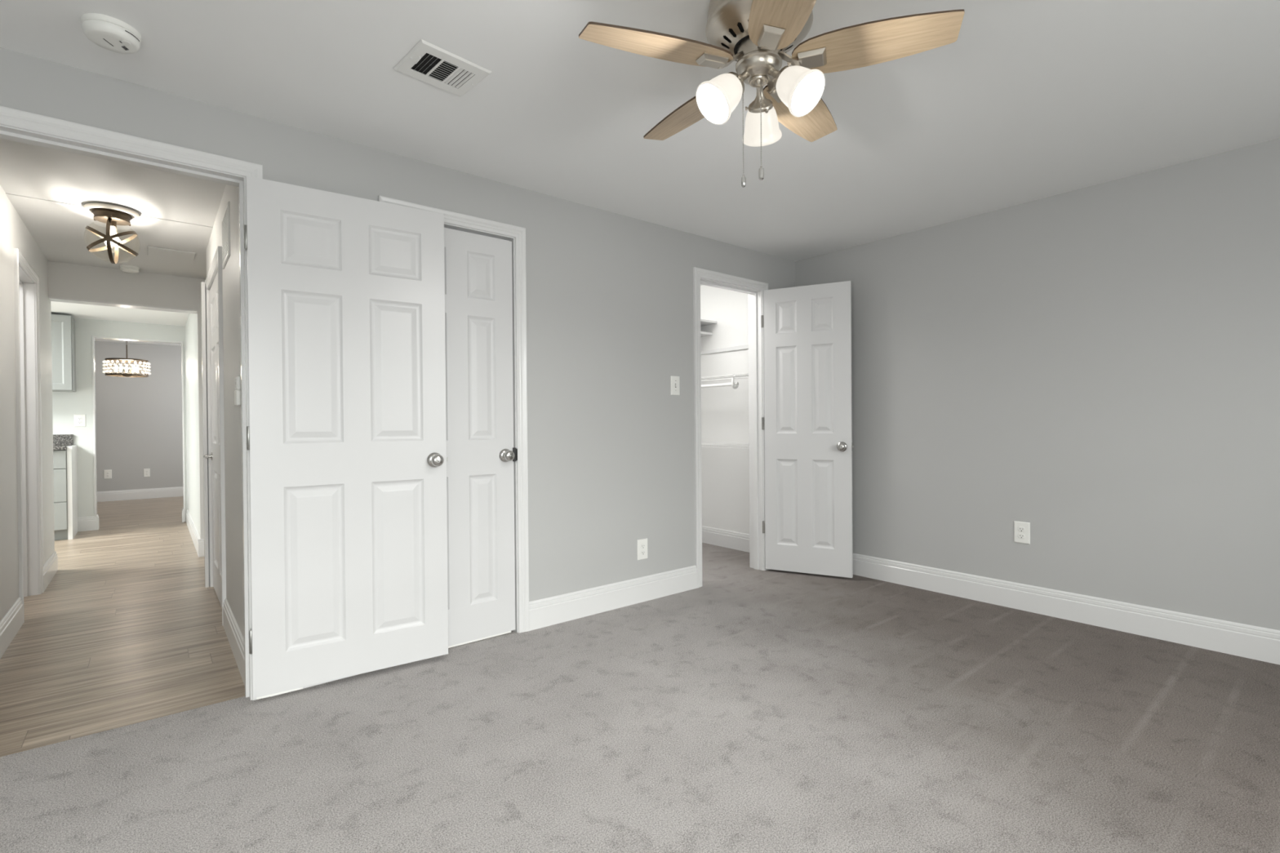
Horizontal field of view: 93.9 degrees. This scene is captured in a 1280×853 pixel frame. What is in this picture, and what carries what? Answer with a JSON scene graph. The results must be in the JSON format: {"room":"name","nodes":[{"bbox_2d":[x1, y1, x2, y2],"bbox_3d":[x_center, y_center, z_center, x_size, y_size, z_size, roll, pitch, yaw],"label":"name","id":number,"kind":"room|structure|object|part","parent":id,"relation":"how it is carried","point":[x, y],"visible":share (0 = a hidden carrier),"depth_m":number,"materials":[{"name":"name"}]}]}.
{"room":"empty bedroom","nodes":[
{"label":"empty bedroom","id":0,"kind":"room"},
{"bbox_2d":[0,184,54,621],"bbox_3d":[-3.399,-0.060,3.153,0.120,2.310,3.375,-1,1,-39],"label":"wall","id":1,"kind":"structure","parent":0,"point":[14,233],"depth_m":3.20,"materials":[{"name":"white paint"}]},
{"bbox_2d":[13,248,44,622],"bbox_3d":[-3.722,0.053,3.563,0.138,2.069,0.790,-1,1,-39],"label":"trim","id":2,"kind":"structure","parent":1,"relation":"attached to","point":[27,314],"depth_m":3.83,"materials":[{"name":"white paint"}]},
{"bbox_2d":[0,507,244,685],"bbox_3d":[-3.769,1.009,4.373,1.070,0.147,5.620,-1,1,-39],"label":"baseboard","id":3,"kind":"structure","parent":1,"relation":"attached to","point":[11,624],"depth_m":3.14,"materials":[{"name":"white paint"}]},
{"bbox_2d":[52,317,187,521],"bbox_3d":[-5.968,-0.063,6.112,4.900,2.310,0.120,-1,1,-39],"label":"wall","id":4,"kind":"structure","parent":0,"point":[65,405],"depth_m":6.21,"materials":[{"name":"white paint"}]},
{"bbox_2d":[53,434,73,444],"bbox_3d":[-6.201,0.139,5.830,0.978,0.107,0.022,-1,1,-39],"label":"backsplash","id":5,"kind":"structure","parent":4,"relation":"attached to","point":[58,439],"depth_m":6.08,"materials":[{"name":"stone"}]},
{"bbox_2d":[51,313,75,391],"bbox_3d":[-6.067,-0.722,5.734,0.922,0.745,0.340,-1,1,-39],"label":"upper cabinet","id":6,"kind":"object","parent":4,"relation":"attached to","point":[63,326],"visible":0.36,"depth_m":5.86,"materials":[{"name":"grey paint"}]},
{"bbox_2d":[74,414,85,426],"bbox_3d":[-5.790,-0.062,6.175,0.088,0.126,0.009,-1,1,-39],"label":"wall outlet","id":7,"kind":"object","parent":4,"relation":"attached to","point":[79,420],"visible":1,"depth_m":6.17,"materials":[{"name":"white plastic"}]},
{"bbox_2d":[92,336,185,521],"bbox_3d":[-5.458,0.063,6.530,0.755,2.024,0.136,-1,1,-39],"label":"trim","id":8,"kind":"structure","parent":4,"relation":"attached to","point":[93,337],"depth_m":6.38,"materials":[{"name":"white paint"}]},
{"bbox_2d":[50,301,189,326],"bbox_3d":[-5.281,-1.217,5.252,4.900,0.200,2.320,-1,1,-39],"label":"ceiling","id":9,"kind":"structure","parent":0,"point":[76,310],"depth_m":5.96,"materials":[{"name":"white paint"}]},
{"bbox_2d":[47,261,205,538],"bbox_3d":[-3.987,-0.068,4.736,1.025,2.310,0.120,-1,1,-39],"label":"wall","id":10,"kind":"structure","parent":0,"point":[65,280],"depth_m":4.70,"materials":[{"name":"white paint"}]},
{"bbox_2d":[48,296,197,314],"bbox_3d":[-4.030,-0.950,4.699,0.878,0.013,0.136,-1,1,-39],"label":"trim","id":11,"kind":"structure","parent":10,"relation":"attached to","point":[51,298],"depth_m":4.66,"materials":[{"name":"white paint"}]},
{"bbox_2d":[94,338,181,346],"bbox_3d":[-7.006,-1.269,7.361,4.900,0.100,3.130,-1,1,-39],"label":"ceiling","id":12,"kind":"structure","parent":0,"point":[95,340],"depth_m":8.72,"materials":[{"name":"white paint"}]},
{"bbox_2d":[102,341,151,377],"bbox_3d":[-6.517,-0.929,7.587,0.463,0.592,0.464,0,0,32],"label":"chandelier","id":13,"kind":"object","parent":12,"relation":"hanging from","point":[145,363],"visible":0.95,"depth_m":7.52,"materials":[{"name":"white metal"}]},
{"bbox_2d":[94,341,182,491],"bbox_3d":[-7.931,-0.071,8.512,4.900,2.300,0.120,-1,1,-39],"label":"wall","id":14,"kind":"structure","parent":0,"point":[139,420],"depth_m":8.85,"materials":[{"name":"grey paint"}]},
{"bbox_2d":[103,469,111,479],"bbox_3d":[-7.687,0.691,8.629,0.086,0.128,0.009,-1,1,-39],"label":"wall outlet","id":15,"kind":"object","parent":14,"relation":"attached to","point":[107,473],"visible":1,"depth_m":8.63,"materials":[{"name":"white plastic"}]},
{"bbox_2d":[97,486,182,502],"bbox_3d":[-7.872,1.010,8.474,4.680,0.147,0.016,-1,1,-39],"label":"baseboard","id":16,"kind":"structure","parent":14,"relation":"attached to","point":[139,494],"depth_m":8.84,"materials":[{"name":"white paint"}]},
{"bbox_2d":[143,468,150,476],"bbox_3d":[-7.350,0.689,8.905,0.072,0.122,0.009,-1,1,-39],"label":"wall outlet","id":17,"kind":"object","parent":14,"relation":"attached to","point":[146,471],"visible":1,"depth_m":8.90,"materials":[{"name":"white plastic"}]},
{"bbox_2d":[185,184,244,638],"bbox_3d":[-3.312,-0.072,4.626,0.120,2.310,5.545,-1,1,-39],"label":"wall","id":18,"kind":"structure","parent":0,"point":[230,274],"depth_m":3.01,"materials":[{"name":"white paint"}]},
{"bbox_2d":[203,271,222,608],"bbox_3d":[-2.589,0.083,3.645,0.085,1.980,0.926,-1,1,-39],"label":"door","id":19,"kind":"structure","parent":18,"relation":"in","point":[215,455],"depth_m":3.75,"materials":[{"name":"white paint"}]},
{"bbox_3d":[-2.829,0.198,3.913,0.050,0.052,0.126,-1,1,-39],"label":"lever handle","id":20,"kind":"part","parent":19,"relation":"part of","materials":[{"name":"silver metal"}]},
{"bbox_2d":[200,245,226,626],"bbox_3d":[-2.555,0.052,3.672,0.157,2.053,1.054,-1,1,-39],"label":"trim","id":21,"kind":"structure","parent":18,"relation":"attached to","point":[216,264],"depth_m":3.99,"materials":[{"name":"white paint"}]},
{"bbox_2d":[222,201,230,269],"bbox_3d":[-2.091,-0.960,3.017,0.008,0.260,0.330,-1,1,-39],"label":"air vent","id":22,"kind":"object","parent":18,"relation":"in","point":[226,217],"visible":1,"depth_m":2.98,"materials":[{"name":"white metal"}]},
{"bbox_2d":[234,376,240,405],"bbox_3d":[-1.779,-0.156,2.640,0.018,0.128,0.064,-1,1,-39],"label":"wall control","id":23,"kind":"object","parent":18,"relation":"attached to","point":[237,380],"visible":0.99,"depth_m":2.62,"materials":[{"name":"white plastic"}]},
{"bbox_2d":[0,47,795,601],"bbox_3d":[-0.981,-0.077,2.873,5.521,2.310,0.120,-1,1,-39],"label":"wall","id":24,"kind":"structure","parent":0,"point":[610,319],"depth_m":3.30,"materials":[{"name":"grey paint"}]},
{"bbox_2d":[0,105,266,700],"bbox_3d":[-1.874,0.025,2.146,0.889,2.110,0.151,-1,1,-39],"label":"trim","id":25,"kind":"structure","parent":24,"relation":"attached to","point":[15,125],"depth_m":2.23,"materials":[{"name":"white paint"}]},
{"bbox_2d":[244,175,448,699],"bbox_3d":[-1.206,0.044,2.536,0.775,2.028,0.152,-1,1,-35],"label":"door","id":26,"kind":"structure","parent":24,"relation":"in","point":[346,437],"depth_m":2.50,"materials":[{"name":"white paint"}]},
{"bbox_3d":[-0.914,0.152,2.686,0.069,0.069,0.063,-1,1,-35],"label":"knob","id":27,"kind":"part","parent":26,"relation":"part of","materials":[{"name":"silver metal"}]},
{"bbox_2d":[377,195,528,632],"bbox_3d":[-0.911,0.021,2.931,0.724,2.092,0.155,-1,1,-39],"label":"trim","id":28,"kind":"structure","parent":24,"relation":"attached to","point":[452,220],"depth_m":3.08,"materials":[{"name":"white paint"}]},
{"bbox_3d":[-0.645,0.144,3.076,0.015,0.070,0.034,-1,1,-39],"label":"strike plate","id":29,"kind":"part","parent":28,"relation":"part of","materials":[{"name":"grey metal"}]},
{"bbox_2d":[444,227,515,648],"bbox_3d":[-0.872,0.057,2.882,0.592,2.012,0.098,-1,1,-39],"label":"door","id":30,"kind":"structure","parent":24,"relation":"in","point":[478,287],"depth_m":2.97,"materials":[{"name":"white paint"}]},
{"bbox_3d":[-0.667,0.148,3.027,0.069,0.069,0.063,-1,1,-39],"label":"knob","id":31,"kind":"part","parent":30,"relation":"part of","materials":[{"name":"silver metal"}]},
{"bbox_2d":[270,564,771,697],"bbox_3d":[-0.929,0.995,2.828,5.521,0.147,0.016,-1,1,-39],"label":"baseboard","id":32,"kind":"structure","parent":24,"relation":"attached to","point":[548,611],"depth_m":3.43,"materials":[{"name":"white paint"}]},
{"bbox_2d":[636,537,647,559],"bbox_3d":[0.017,0.741,3.606,0.079,0.122,0.009,-1,1,-39],"label":"wall outlet","id":33,"kind":"object","parent":24,"relation":"attached to","point":[642,544],"visible":1,"depth_m":3.60,"materials":[{"name":"white plastic"}]},
{"bbox_2d":[670,375,679,395],"bbox_3d":[0.227,-0.259,3.772,0.074,0.120,0.018,-1,1,-39],"label":"light switch","id":34,"kind":"object","parent":24,"relation":"attached to","point":[675,383],"visible":1,"depth_m":3.77,"materials":[{"name":"white plastic"}]},
{"bbox_2d":[693,266,769,588],"bbox_3d":[0.604,0.005,4.169,0.747,2.084,0.155,-1,1,-39],"label":"trim","id":35,"kind":"structure","parent":24,"relation":"attached to","point":[754,289],"depth_m":4.32,"materials":[{"name":"white paint"}]},
{"bbox_2d":[760,280,853,577],"bbox_3d":[1.166,0.022,4.189,0.626,2.008,0.154,0,0,27],"label":"door","id":36,"kind":"structure","parent":24,"relation":"in","point":[806,422],"depth_m":4.17,"materials":[{"name":"white paint"}]},
{"bbox_3d":[1.361,0.138,4.037,0.069,0.069,0.060,0,0,27],"label":"knob","id":37,"kind":"part","parent":36,"relation":"part of","materials":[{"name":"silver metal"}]},
{"bbox_2d":[0,496,1279,852],"bbox_3d":[-2.948,1.109,4.114,7.021,0.070,13.100,-1,1,-39],"label":"floor","id":38,"kind":"structure","parent":0,"point":[748,709],"depth_m":2.09,"materials":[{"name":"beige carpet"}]},
{"bbox_2d":[53,449,67,540],"bbox_3d":[-6.011,0.659,5.632,0.930,0.862,0.570,-1,1,-39],"label":"base cabinet","id":39,"kind":"object","parent":38,"relation":"on","point":[60,456],"visible":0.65,"depth_m":5.68,"materials":[{"name":"grey paint"}]},
{"bbox_3d":[-5.663,0.317,5.560,0.466,0.171,0.019,-1,1,-39],"label":"drawer","id":40,"kind":"part","parent":39,"relation":"part of","materials":[{"name":"grey paint"}]},
{"bbox_3d":[-5.661,0.564,5.562,0.466,0.311,0.019,-1,1,-39],"label":"drawer","id":41,"kind":"part","parent":39,"relation":"part of","materials":[{"name":"grey paint"}]},
{"bbox_3d":[-5.659,0.856,5.564,0.466,0.260,0.019,-1,1,-39],"label":"drawer","id":42,"kind":"part","parent":39,"relation":"part of","materials":[{"name":"grey paint"}]},
{"bbox_2d":[53,434,73,450],"bbox_3d":[-6.019,0.157,5.608,0.978,0.141,0.594,-1,1,-39],"label":"countertop","id":43,"kind":"structure","parent":39,"relation":"on","point":[60,442],"depth_m":6.07,"materials":[{"name":"stone"}]},
{"bbox_2d":[66,444,78,539],"bbox_3d":[-5.639,0.637,5.941,0.038,0.896,0.561,-1,1,-39],"label":"end panel","id":44,"kind":"object","parent":38,"relation":"on","point":[72,461],"visible":1,"depth_m":5.77,"materials":[{"name":"white paint"}]},
{"bbox_2d":[0,0,1279,279],"bbox_3d":[-1.188,-1.271,2.017,7.141,0.105,7.870,-1,1,-39],"label":"ceiling","id":45,"kind":"structure","parent":0,"point":[1031,100],"depth_m":2.31,"materials":[{"name":"white paint"}]},
{"bbox_2d":[80,13,141,53],"bbox_3d":[-1.618,-1.197,1.831,0.140,0.045,0.140,-1,1,-39],"label":"smoke detector","id":46,"kind":"object","parent":45,"relation":"attached to","point":[108,33],"visible":1,"depth_m":1.80,"materials":[{"name":"white plastic"}]},
{"bbox_2d":[83,202,140,263],"bbox_3d":[-2.960,-1.065,3.352,0.238,0.299,0.245,-1,1,-39],"label":"hall ceiling light","id":47,"kind":"object","parent":45,"relation":"attached to","point":[113,215],"visible":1,"depth_m":3.30,"materials":[{"name":"brown metal"}]},
{"bbox_2d":[110,220,116,227],"bbox_3d":[-2.961,-1.135,3.352,0.036,0.030,0.036,-1,1,-39],"label":"socket","id":48,"kind":"object","parent":47,"relation":"attached to","point":[113,223],"depth_m":3.34,"materials":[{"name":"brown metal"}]},
{"bbox_3d":[-2.960,-1.068,3.352,0.060,0.109,0.060,-1,1,-39],"label":"bulb","id":49,"kind":"part","parent":47,"relation":"part of","materials":[{"name":"white glass"}]},
{"bbox_2d":[120,265,139,273],"bbox_3d":[-3.890,-1.199,4.555,0.114,0.037,0.114,-1,1,-39],"label":"smoke detector","id":50,"kind":"object","parent":45,"relation":"attached to","point":[128,268],"visible":1,"depth_m":4.53,"materials":[{"name":"white plastic"}]},
{"bbox_2d":[147,245,195,261],"bbox_3d":[-3.297,-1.215,4.204,0.260,0.007,0.255,-1,1,-39],"label":"ceiling hatch","id":51,"kind":"object","parent":45,"relation":"attached to","point":[152,251],"visible":1,"depth_m":4.18,"materials":[{"name":"white paint"}]},
{"bbox_2d":[393,39,492,96],"bbox_3d":[-0.678,-1.218,2.056,0.252,0.019,0.216,-1,1,-45],"label":"ceiling vent","id":52,"kind":"object","parent":45,"relation":"in","point":[426,58],"visible":1,"depth_m":2.04,"materials":[{"name":"white metal"}]},
{"bbox_2d":[578,0,964,187],"bbox_3d":[0.337,-0.967,1.757,1.022,0.534,0.993,-1,1,-39],"label":"ceiling fan","id":53,"kind":"object","parent":45,"relation":"hanging from","point":[757,35],"visible":1,"depth_m":1.66,"materials":[{"name":"beige wood"}]},
{"bbox_3d":[0.052,-1.037,1.629,0.428,0.036,0.145,-1,0,-19],"label":"blade","id":54,"kind":"part","parent":53,"relation":"part of","materials":[{"name":"brown wood"}]},
{"bbox_3d":[0.168,-1.041,1.987,0.145,0.036,0.428,-1,1,-35],"label":"blade","id":55,"kind":"part","parent":53,"relation":"part of","materials":[{"name":"brown wood"}]},
{"bbox_3d":[0.226,-0.928,1.686,0.133,0.133,0.122,-1,0,-22],"label":"lamp shade","id":56,"kind":"part","parent":53,"relation":"part of","materials":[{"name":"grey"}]},
{"bbox_3d":[0.250,-0.954,1.695,0.069,0.068,0.052,-1,0,-22],"label":"bulb","id":57,"kind":"part","parent":53,"relation":"part of","materials":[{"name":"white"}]},
{"bbox_3d":[0.276,-0.986,1.712,0.081,0.100,0.097,0,1,39],"label":"lamp arm","id":58,"kind":"part","parent":53,"relation":"part of","materials":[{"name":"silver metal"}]},
{"bbox_3d":[0.299,-0.870,1.733,0.003,0.280,0.004,-1,1,-39],"label":"pull chain","id":59,"kind":"part","parent":53,"relation":"part of","materials":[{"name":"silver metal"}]},
{"bbox_3d":[0.344,-1.028,1.732,0.133,0.050,0.133,-1,1,-39],"label":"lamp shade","id":60,"kind":"part","parent":53,"relation":"part of","materials":[{"name":"silver metal"}]},
{"bbox_3d":[0.369,-0.987,1.800,0.081,0.100,0.097,-1,0,-15],"label":"lamp arm","id":61,"kind":"part","parent":53,"relation":"part of","materials":[{"name":"silver metal"}]},
{"bbox_3d":[0.351,-0.874,1.733,0.003,0.237,0.004,-1,1,-39],"label":"pull chain","id":62,"kind":"part","parent":53,"relation":"part of","materials":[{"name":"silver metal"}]},
{"bbox_3d":[0.378,-0.930,1.857,0.122,0.133,0.133,0,0,15],"label":"lamp shade","id":63,"kind":"part","parent":53,"relation":"part of","materials":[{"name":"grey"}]},
{"bbox_3d":[0.393,-0.987,1.679,0.097,0.100,0.081,0,0,13],"label":"lamp arm","id":64,"kind":"part","parent":53,"relation":"part of","materials":[{"name":"silver metal"}]},
{"bbox_3d":[0.352,-1.038,1.422,0.145,0.036,0.428,0,0,-1],"label":"blade","id":65,"kind":"part","parent":53,"relation":"part of","materials":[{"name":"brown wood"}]},
{"bbox_3d":[0.420,-0.955,1.664,0.069,0.068,0.052,0,1,43],"label":"bulb","id":66,"kind":"part","parent":53,"relation":"part of","materials":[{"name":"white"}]},
{"bbox_3d":[0.439,-0.929,1.646,0.133,0.133,0.122,0,1,43],"label":"lamp shade","id":67,"kind":"part","parent":53,"relation":"part of","materials":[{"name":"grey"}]},
{"bbox_3d":[0.533,-1.044,1.978,0.145,0.036,0.428,0,1,38],"label":"blade","id":68,"kind":"part","parent":53,"relation":"part of","materials":[{"name":"brown wood"}]},
{"bbox_3d":[0.636,-1.042,1.626,0.428,0.036,0.145,0,0,20],"label":"blade","id":69,"kind":"part","parent":53,"relation":"part of","materials":[{"name":"brown wood"}]},
{"bbox_2d":[700,137,1279,630],"bbox_3d":[2.181,-0.110,3.463,0.120,2.300,5.600,-1,1,-39],"label":"wall","id":70,"kind":"structure","parent":0,"point":[1096,367],"depth_m":3.19,"materials":[{"name":"grey paint"}]},
{"bbox_2d":[700,344,748,355],"bbox_3d":[0.768,-0.657,5.071,0.018,0.032,1.060,-1,1,-39],"label":"wall rail","id":71,"kind":"object","parent":70,"relation":"attached to","point":[741,347],"visible":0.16,"depth_m":5.10,"materials":[{"name":"white paint"}]},
{"bbox_2d":[701,373,748,388],"bbox_3d":[0.663,-0.357,4.989,0.287,0.118,1.059,-1,1,-39],"label":"wire shelf","id":72,"kind":"object","parent":70,"relation":"attached to","point":[733,376],"visible":0.47,"depth_m":4.85,"materials":[{"name":"white metal"}]},
{"bbox_3d":[0.508,-0.336,5.014,0.026,0.025,0.820,-1,1,-39],"label":"hanging rod","id":73,"kind":"part","parent":72,"relation":"part of","materials":[{"name":"white metal"}]},
{"bbox_2d":[701,442,749,448],"bbox_3d":[0.678,0.158,5.002,0.257,0.027,1.059,-1,1,-39],"label":"wire shelf","id":74,"kind":"object","parent":70,"relation":"attached to","point":[702,443],"visible":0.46,"depth_m":4.87,"materials":[{"name":"white metal"}]},
{"bbox_2d":[702,525,749,552],"bbox_3d":[0.255,0.972,4.657,1.371,0.147,1.075,-1,1,-39],"label":"baseboard","id":75,"kind":"structure","parent":70,"relation":"attached to","point":[711,535],"depth_m":5.12,"materials":[{"name":"white paint"}]},
{"bbox_2d":[1013,520,1030,544],"bbox_3d":[2.166,0.602,3.390,0.009,0.122,0.080,-1,1,-39],"label":"wall outlet","id":76,"kind":"object","parent":70,"relation":"attached to","point":[1021,529],"visible":1,"depth_m":3.39,"materials":[{"name":"white plastic"}]},
{"bbox_2d":[1017,526,1025,532],"bbox_3d":[2.164,0.583,3.388,0.004,0.027,0.034,-1,1,-39],"label":"receptacle","id":77,"kind":"object","parent":76,"relation":"attached to","point":[1020,529],"depth_m":3.39,"materials":[{"name":"white plastic"}]},
{"bbox_2d":[1017,533,1025,538],"bbox_3d":[2.164,0.622,3.389,0.004,0.027,0.034,-1,1,-39],"label":"receptacle","id":78,"kind":"object","parent":76,"relation":"attached to","point":[1020,535],"depth_m":3.39,"materials":[{"name":"white plastic"}]},
{"bbox_2d":[853,553,1279,665],"bbox_3d":[2.558,0.968,2.912,0.016,0.147,4.269,-1,1,-39],"label":"baseboard","id":79,"kind":"structure","parent":70,"relation":"attached to","point":[1246,641],"depth_m":3.13,"materials":[{"name":"white paint"}]},
{"bbox_3d":[-0.915,-0.094,4.471,3.396,2.300,0.120,-1,1,-39],"label":"wall","id":80,"kind":"structure","parent":0,"visible":0},
{"bbox_2d":[700,331,712,337],"bbox_3d":[0.005,-0.806,4.934,1.368,0.019,0.324,-1,1,-39],"label":"closet shelf","id":81,"kind":"object","parent":80,"relation":"attached to","point":[702,333],"visible":0.18,"depth_m":5.21,"materials":[{"name":"white paint"}]},
{"bbox_2d":[700,319,716,326],"bbox_3d":[0.022,-0.899,4.912,1.368,0.019,0.379,-1,1,-39],"label":"closet shelf","id":82,"kind":"object","parent":80,"relation":"attached to","point":[703,322],"visible":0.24,"depth_m":5.16,"materials":[{"name":"white paint"}]}
]}

